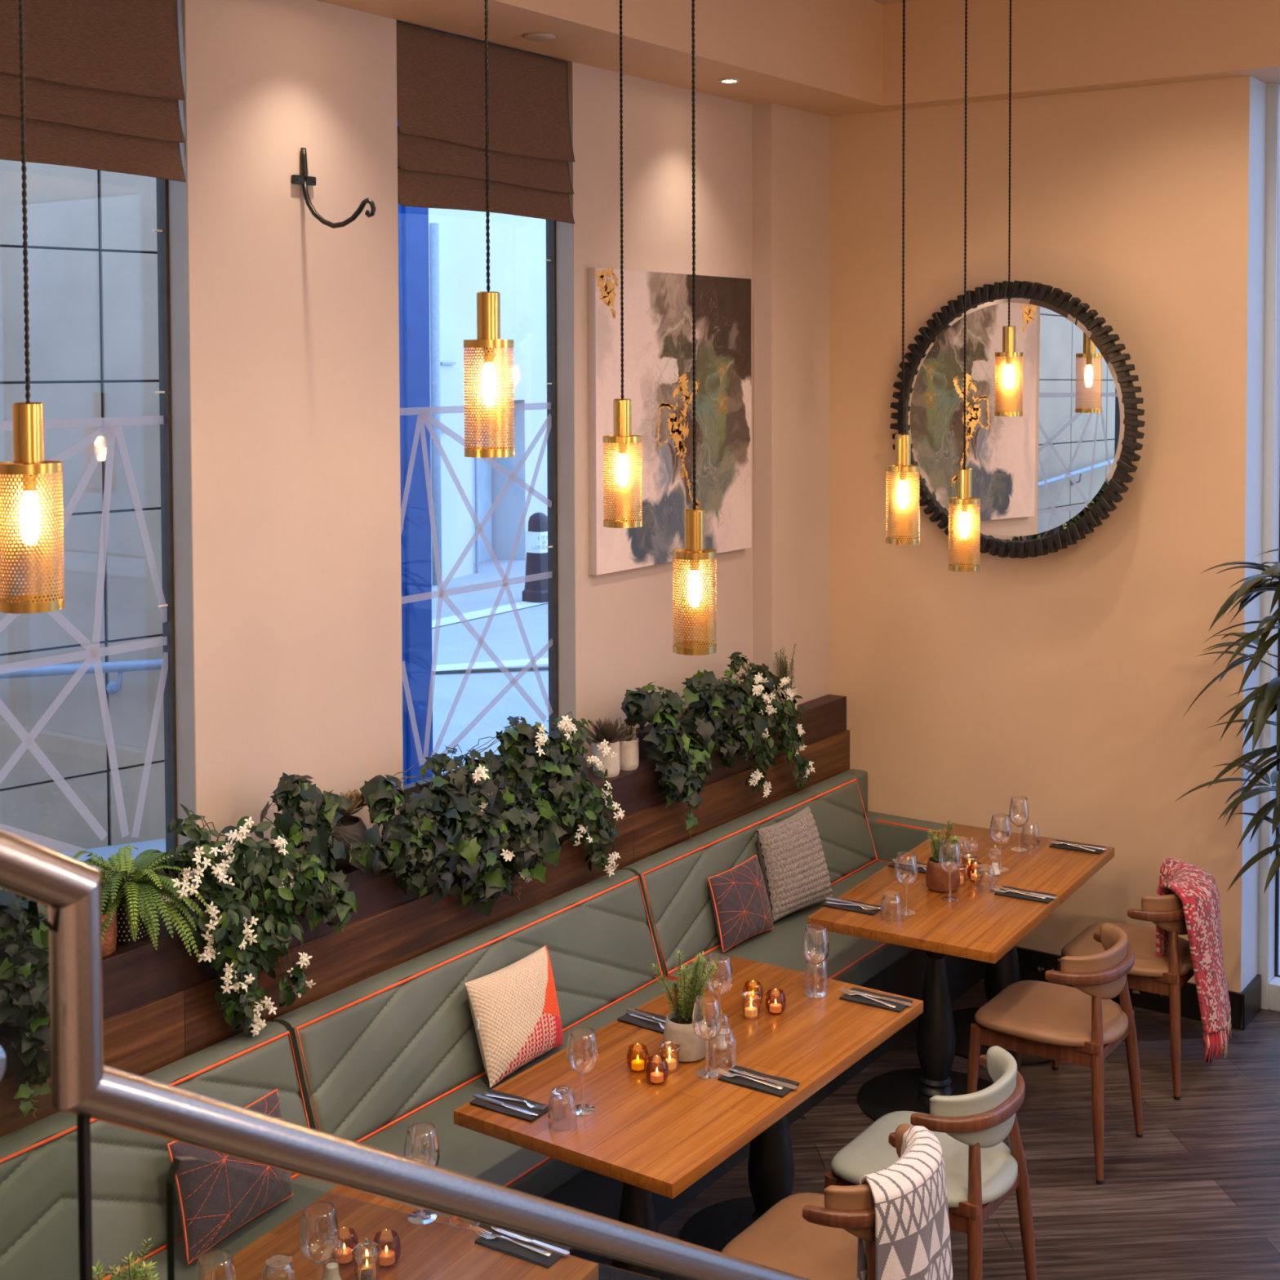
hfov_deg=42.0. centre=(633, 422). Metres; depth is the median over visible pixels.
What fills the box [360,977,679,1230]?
seat cushion
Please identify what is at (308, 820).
ivy
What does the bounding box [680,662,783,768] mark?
ivy
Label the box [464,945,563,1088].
cushion
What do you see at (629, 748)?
plant pot
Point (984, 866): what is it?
glass tumbler
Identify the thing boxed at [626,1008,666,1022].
table knife
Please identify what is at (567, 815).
potted jasmine
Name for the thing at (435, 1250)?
dining table
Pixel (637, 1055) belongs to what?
tealight holder
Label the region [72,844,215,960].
potted fern
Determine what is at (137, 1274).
rosemary
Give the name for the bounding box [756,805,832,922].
cushion
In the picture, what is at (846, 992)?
fork
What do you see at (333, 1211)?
wine glass
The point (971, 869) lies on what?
tealight holder
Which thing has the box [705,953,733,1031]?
wine glass
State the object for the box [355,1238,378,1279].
mill
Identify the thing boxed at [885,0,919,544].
pendant lamp
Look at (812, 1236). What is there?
dining chair
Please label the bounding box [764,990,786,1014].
tealight holder
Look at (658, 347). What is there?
abstract painting
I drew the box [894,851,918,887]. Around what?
bowl
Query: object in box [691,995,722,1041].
bowl
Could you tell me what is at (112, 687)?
handrail
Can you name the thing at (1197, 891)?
knitted throw
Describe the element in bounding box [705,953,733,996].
bowl
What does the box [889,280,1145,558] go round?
round mirror
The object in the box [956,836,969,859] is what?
glass tumbler
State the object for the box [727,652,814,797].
potted jasmine
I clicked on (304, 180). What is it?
wall hook
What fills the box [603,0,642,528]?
pendant lamp
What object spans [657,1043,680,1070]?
tealight holder
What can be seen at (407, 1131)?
bowl
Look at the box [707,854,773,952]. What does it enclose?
cushion
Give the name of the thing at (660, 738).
ivy
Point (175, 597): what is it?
window
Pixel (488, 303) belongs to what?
pendant lamp
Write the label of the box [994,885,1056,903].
napkin
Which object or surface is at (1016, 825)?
bowl
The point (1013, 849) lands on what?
wine glass
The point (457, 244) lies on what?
building
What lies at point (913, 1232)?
throw blanket
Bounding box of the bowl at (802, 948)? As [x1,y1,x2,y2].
[801,924,829,964]
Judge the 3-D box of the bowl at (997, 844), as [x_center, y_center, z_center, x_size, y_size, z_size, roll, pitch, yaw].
[1.465,1.629,6.665,0.087,0.121,0.087,0,2,10]
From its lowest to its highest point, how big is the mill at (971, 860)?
0.118 m
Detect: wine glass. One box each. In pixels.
[194,1248,236,1279]
[298,1201,339,1279]
[403,1122,439,1225]
[566,1026,598,1115]
[691,995,722,1079]
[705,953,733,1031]
[801,924,829,998]
[894,851,918,915]
[937,840,961,902]
[989,813,1011,872]
[1008,796,1030,852]
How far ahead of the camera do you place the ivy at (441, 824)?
5.58 m
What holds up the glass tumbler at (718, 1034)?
on the dining table at (662, 1139)
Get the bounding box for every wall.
[150,0,752,914]
[829,75,1249,992]
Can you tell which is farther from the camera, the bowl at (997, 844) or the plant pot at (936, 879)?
the bowl at (997, 844)
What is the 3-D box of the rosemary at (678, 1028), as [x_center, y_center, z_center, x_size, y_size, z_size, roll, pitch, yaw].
[0.143,1.698,4.891,0.192,0.322,0.143,-1,2,-10]
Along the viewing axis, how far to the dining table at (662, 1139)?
4.77 m
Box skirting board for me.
[1016,946,1261,1031]
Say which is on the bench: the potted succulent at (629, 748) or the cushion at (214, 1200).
the cushion at (214, 1200)
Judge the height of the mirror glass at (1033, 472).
1.024 m
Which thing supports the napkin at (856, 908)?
on the dining table at (982, 926)
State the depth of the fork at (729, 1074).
4.72 m
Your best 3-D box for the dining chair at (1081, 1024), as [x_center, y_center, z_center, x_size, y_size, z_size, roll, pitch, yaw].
[1.507,2.188,5.941,0.511,0.756,0.504,1,3,35]
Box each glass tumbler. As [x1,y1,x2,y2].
[261,1255,297,1279]
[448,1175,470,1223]
[547,1085,577,1127]
[710,1027,736,1065]
[804,953,828,989]
[880,890,902,922]
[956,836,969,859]
[974,863,995,893]
[1021,820,1039,847]
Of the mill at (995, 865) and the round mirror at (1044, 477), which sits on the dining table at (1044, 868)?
the mill at (995, 865)
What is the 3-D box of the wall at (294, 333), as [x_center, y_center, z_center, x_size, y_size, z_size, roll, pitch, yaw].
[-1.696,0.430,4.518,0.127,4.400,9.300,1,3,35]
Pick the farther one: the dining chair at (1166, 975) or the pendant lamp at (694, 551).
the dining chair at (1166, 975)
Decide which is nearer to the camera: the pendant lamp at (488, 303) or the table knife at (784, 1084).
the pendant lamp at (488, 303)
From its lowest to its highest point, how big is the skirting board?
0.150 m
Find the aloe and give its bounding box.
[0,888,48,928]
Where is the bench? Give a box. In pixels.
[0,768,985,1279]
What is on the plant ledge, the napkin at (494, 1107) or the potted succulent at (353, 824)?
the potted succulent at (353, 824)
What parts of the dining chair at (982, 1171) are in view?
leg, seat, seat frame, rail, leg, leg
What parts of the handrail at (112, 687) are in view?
rail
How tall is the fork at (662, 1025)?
0.009 m
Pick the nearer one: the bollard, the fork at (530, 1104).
the fork at (530, 1104)
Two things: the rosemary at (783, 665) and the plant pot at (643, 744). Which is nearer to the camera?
the plant pot at (643, 744)
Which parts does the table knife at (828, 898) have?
handle, blade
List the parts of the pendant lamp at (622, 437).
cord, cord, lamp shade, bulb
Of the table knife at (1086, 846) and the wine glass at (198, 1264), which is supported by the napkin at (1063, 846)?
the table knife at (1086, 846)
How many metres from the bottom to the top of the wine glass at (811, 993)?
0.218 m
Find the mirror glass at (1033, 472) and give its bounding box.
[910,302,1119,536]
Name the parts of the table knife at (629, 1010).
handle, blade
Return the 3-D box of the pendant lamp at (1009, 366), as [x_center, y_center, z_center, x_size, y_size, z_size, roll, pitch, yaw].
[1.552,-1.053,6.886,0.114,2.049,0.114,1,2,22]
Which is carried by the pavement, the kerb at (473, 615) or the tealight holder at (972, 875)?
the kerb at (473, 615)
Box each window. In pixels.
[0,0,196,911]
[395,19,575,804]
[1257,83,1279,1011]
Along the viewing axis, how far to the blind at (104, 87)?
4.65 m
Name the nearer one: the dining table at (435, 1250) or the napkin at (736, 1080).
the dining table at (435, 1250)
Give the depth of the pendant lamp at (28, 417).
2.97 m
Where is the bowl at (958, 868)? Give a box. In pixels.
[937,840,961,874]
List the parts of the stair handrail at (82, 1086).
rail, post, rail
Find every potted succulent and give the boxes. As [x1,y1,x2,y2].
[328,789,366,871]
[585,716,638,777]
[617,716,639,770]
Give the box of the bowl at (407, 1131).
[403,1122,439,1166]
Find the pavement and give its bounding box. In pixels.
[60,558,1279,974]
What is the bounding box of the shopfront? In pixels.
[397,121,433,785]
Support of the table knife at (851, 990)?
on the napkin at (856, 998)
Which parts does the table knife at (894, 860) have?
handle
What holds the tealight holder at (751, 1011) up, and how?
on the dining table at (662, 1139)
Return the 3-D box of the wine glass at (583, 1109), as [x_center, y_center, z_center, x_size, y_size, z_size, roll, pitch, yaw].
[-0.139,1.764,4.542,0.087,0.218,0.087,0,2,15]
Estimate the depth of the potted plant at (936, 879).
6.40 m
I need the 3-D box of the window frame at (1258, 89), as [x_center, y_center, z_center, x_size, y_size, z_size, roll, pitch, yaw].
[2.596,0.474,6.986,0.002,3.794,0.262,1,3,35]
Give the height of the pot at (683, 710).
0.176 m
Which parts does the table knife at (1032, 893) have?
blade, handle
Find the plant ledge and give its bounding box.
[0,693,849,1137]
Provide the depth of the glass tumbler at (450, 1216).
3.95 m
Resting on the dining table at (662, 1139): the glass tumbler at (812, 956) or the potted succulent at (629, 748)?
the glass tumbler at (812, 956)
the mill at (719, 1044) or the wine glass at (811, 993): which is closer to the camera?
the mill at (719, 1044)
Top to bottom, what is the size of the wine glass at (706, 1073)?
0.218 m
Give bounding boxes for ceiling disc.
[522,32,557,40]
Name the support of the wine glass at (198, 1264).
on the dining table at (435, 1250)
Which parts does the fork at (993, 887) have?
handle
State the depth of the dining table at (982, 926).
6.20 m
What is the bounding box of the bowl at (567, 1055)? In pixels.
[566,1026,598,1075]
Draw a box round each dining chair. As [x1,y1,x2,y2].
[720,1123,911,1279]
[823,1045,1036,1279]
[966,923,1142,1184]
[1052,893,1212,1100]
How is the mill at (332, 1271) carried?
on the dining table at (435, 1250)
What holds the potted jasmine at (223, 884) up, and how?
on the plant ledge
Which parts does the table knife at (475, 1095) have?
handle, blade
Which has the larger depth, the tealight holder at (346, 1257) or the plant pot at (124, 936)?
the plant pot at (124, 936)
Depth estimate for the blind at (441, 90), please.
6.00 m
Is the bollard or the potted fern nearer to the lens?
the potted fern
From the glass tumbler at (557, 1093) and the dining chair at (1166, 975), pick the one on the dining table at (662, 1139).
the glass tumbler at (557, 1093)
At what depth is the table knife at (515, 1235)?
3.85 m
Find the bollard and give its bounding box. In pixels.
[522,512,547,603]
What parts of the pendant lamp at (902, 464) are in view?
lamp shade, bulb, cord, cord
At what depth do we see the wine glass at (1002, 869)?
6.66 m
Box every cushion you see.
[120,1174,457,1279]
[166,1088,293,1265]
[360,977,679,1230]
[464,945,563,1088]
[666,861,915,986]
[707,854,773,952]
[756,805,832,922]
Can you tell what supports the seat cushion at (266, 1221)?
on the bench
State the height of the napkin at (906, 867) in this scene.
0.008 m
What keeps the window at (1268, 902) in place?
in the wall at (1065, 681)
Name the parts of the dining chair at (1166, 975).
leg, seat, rail, seat frame, leg, leg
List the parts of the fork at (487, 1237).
handle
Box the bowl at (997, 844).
[989,813,1011,845]
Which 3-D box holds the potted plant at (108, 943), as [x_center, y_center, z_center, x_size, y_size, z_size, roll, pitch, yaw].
[-1.451,1.310,4.525,0.178,0.268,0.134,1,3,35]
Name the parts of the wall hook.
bracket plate, hook arm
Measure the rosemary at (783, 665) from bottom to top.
0.315 m
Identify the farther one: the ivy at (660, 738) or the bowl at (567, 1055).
the ivy at (660, 738)
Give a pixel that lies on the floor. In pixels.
(1196, 1197)
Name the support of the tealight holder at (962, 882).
on the dining table at (982, 926)
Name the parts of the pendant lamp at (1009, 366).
lamp shade, bulb, cord, cord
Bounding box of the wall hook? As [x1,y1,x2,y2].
[291,147,376,228]
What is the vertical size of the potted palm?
2.096 m
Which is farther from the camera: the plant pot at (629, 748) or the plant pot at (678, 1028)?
the plant pot at (629, 748)
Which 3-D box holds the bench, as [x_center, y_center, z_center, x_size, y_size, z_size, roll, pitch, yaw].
[-0.222,2.161,5.531,0.756,0.852,5.457,1,3,35]
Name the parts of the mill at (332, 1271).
metal knob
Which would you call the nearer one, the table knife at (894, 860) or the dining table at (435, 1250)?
the dining table at (435, 1250)
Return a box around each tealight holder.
[329,1229,359,1266]
[351,1244,382,1279]
[371,1231,400,1268]
[626,1043,648,1072]
[645,1057,668,1084]
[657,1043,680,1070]
[740,992,761,1017]
[742,980,763,1006]
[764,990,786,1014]
[959,865,967,885]
[961,855,977,875]
[967,862,984,881]
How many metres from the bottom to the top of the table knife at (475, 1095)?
0.004 m
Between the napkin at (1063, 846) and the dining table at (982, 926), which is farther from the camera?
the napkin at (1063, 846)
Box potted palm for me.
[1173,548,1279,893]
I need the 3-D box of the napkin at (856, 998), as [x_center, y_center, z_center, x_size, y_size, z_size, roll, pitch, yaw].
[0.771,1.837,5.313,0.210,0.008,0.102,1,3,33]
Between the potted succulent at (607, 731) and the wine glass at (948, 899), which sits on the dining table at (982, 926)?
the wine glass at (948, 899)
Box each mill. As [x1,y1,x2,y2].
[320,1231,343,1279]
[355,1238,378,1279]
[711,1009,728,1049]
[965,837,978,868]
[988,844,1001,875]
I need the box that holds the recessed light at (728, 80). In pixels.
[719,78,739,83]
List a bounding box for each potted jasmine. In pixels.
[157,803,324,1036]
[471,711,624,882]
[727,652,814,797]
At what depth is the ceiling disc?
5.89 m
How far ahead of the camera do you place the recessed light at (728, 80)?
6.85 m
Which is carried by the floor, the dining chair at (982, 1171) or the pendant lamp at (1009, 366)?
the dining chair at (982, 1171)
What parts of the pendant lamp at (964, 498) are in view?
lamp shade, bulb, cord, cord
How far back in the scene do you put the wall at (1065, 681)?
7.30 m
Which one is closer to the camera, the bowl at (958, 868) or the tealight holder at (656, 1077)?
the tealight holder at (656, 1077)
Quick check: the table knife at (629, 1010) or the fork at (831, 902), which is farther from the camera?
the fork at (831, 902)
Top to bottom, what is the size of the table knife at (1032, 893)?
0.004 m
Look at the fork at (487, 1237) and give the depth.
3.85 m
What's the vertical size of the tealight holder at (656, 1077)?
0.067 m
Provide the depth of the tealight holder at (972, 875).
6.52 m
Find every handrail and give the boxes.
[0,658,162,694]
[0,827,810,1279]
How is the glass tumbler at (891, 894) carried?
on the dining table at (982, 926)
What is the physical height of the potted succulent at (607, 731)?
0.216 m
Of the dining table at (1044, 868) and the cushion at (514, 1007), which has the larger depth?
the dining table at (1044, 868)
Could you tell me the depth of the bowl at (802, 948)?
5.35 m
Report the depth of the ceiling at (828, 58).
6.92 m
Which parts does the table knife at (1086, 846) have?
blade, handle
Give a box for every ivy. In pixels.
[0,888,51,1117]
[260,772,384,933]
[359,715,588,916]
[621,681,723,839]
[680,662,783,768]
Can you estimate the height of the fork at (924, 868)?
0.009 m
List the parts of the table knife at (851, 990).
blade, handle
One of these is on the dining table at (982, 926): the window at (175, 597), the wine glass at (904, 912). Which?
the wine glass at (904, 912)
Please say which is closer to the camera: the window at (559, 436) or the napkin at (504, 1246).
the napkin at (504, 1246)
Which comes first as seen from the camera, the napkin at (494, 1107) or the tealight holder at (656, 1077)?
the napkin at (494, 1107)
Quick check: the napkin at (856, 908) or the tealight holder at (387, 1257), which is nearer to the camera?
the tealight holder at (387, 1257)
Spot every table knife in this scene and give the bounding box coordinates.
[472,1093,538,1115]
[490,1226,569,1256]
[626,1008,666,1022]
[728,1068,797,1089]
[826,897,880,908]
[848,989,912,1005]
[892,858,926,866]
[1000,887,1057,898]
[1053,840,1106,849]
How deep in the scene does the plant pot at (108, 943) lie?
4.51 m
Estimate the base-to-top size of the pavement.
0.850 m
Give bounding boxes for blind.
[0,0,186,182]
[396,21,574,223]
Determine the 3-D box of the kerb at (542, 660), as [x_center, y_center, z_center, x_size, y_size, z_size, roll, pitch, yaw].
[-0.600,2.127,15.001,4.793,0.190,0.280,-2,3,-32]
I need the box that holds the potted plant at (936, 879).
[925,819,959,892]
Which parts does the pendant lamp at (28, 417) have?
cord, bulb, lamp shade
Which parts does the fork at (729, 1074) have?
handle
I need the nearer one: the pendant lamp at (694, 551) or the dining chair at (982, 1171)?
the pendant lamp at (694, 551)
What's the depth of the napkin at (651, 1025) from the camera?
5.14 m
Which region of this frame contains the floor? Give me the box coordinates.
[598,978,1279,1279]
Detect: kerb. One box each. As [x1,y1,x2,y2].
[431,600,546,627]
[435,657,548,671]
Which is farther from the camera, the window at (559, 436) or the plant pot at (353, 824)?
the window at (559, 436)
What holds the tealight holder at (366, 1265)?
on the dining table at (435, 1250)
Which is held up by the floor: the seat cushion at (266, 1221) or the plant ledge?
the plant ledge
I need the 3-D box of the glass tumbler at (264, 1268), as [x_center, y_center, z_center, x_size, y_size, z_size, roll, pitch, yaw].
[-0.770,1.863,3.621,0.077,0.094,0.078,0,2,-4]
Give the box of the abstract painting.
[586,267,751,575]
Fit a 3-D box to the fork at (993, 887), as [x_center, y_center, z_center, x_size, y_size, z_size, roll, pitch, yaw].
[1.464,1.788,6.347,0.209,0.009,0.025,1,2,29]
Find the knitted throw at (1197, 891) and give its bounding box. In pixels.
[1155,857,1231,1063]
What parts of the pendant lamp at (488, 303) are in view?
cord, cord, lamp shade, bulb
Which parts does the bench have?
panel, panel, panel, corner panel, arm panel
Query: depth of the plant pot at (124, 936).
4.61 m
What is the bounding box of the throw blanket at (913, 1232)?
[857,1125,953,1279]
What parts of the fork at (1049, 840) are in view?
handle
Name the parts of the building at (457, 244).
door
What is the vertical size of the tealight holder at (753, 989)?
0.067 m
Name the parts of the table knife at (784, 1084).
blade, handle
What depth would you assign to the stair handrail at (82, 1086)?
1.78 m
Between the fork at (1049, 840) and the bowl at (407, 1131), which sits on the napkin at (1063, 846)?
the fork at (1049, 840)
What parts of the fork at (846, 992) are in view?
handle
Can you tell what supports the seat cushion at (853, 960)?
on the bench
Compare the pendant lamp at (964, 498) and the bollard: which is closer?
the pendant lamp at (964, 498)
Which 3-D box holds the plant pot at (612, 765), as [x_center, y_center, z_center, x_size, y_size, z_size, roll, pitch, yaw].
[-0.106,1.298,6.469,0.104,0.136,0.104,1,3,35]
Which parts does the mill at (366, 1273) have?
metal knob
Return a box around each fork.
[472,1226,551,1256]
[482,1092,548,1109]
[626,1012,665,1029]
[715,1067,783,1088]
[824,901,878,910]
[838,986,896,1007]
[893,861,926,870]
[991,886,1046,898]
[1048,839,1095,851]
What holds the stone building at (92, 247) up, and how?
on the pavement
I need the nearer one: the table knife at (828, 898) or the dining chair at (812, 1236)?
the dining chair at (812, 1236)
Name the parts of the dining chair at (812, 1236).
seat, rail, leg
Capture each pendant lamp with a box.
[0,0,65,613]
[463,0,514,457]
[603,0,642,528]
[672,0,716,655]
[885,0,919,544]
[948,0,980,572]
[994,0,1022,416]
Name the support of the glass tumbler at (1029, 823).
on the dining table at (1044, 868)
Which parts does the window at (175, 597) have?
sill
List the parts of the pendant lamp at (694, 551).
cord, cord, lamp shade, bulb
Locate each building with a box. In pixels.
[0,159,165,852]
[428,208,547,585]
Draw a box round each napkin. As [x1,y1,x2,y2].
[469,1088,553,1122]
[474,1228,573,1268]
[617,1008,666,1034]
[717,1065,799,1097]
[821,897,884,915]
[839,987,912,1013]
[888,859,927,873]
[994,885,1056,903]
[1048,840,1106,854]
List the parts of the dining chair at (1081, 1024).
leg, leg, seat, seat frame, rail, leg, leg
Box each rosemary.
[93,1237,159,1279]
[650,950,718,1062]
[774,644,797,710]
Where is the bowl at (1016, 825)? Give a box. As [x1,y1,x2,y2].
[1008,796,1030,826]
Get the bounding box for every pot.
[101,909,116,958]
[111,892,149,944]
[328,815,366,871]
[593,739,619,777]
[619,737,639,770]
[635,726,652,759]
[663,1012,708,1062]
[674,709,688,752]
[925,855,959,892]
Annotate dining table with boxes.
[197,1185,598,1279]
[453,955,923,1279]
[807,866,1060,1121]
[887,823,1114,1066]
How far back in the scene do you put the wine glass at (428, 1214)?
3.97 m
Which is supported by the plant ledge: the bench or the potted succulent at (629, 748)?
the potted succulent at (629, 748)
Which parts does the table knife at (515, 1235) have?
blade, handle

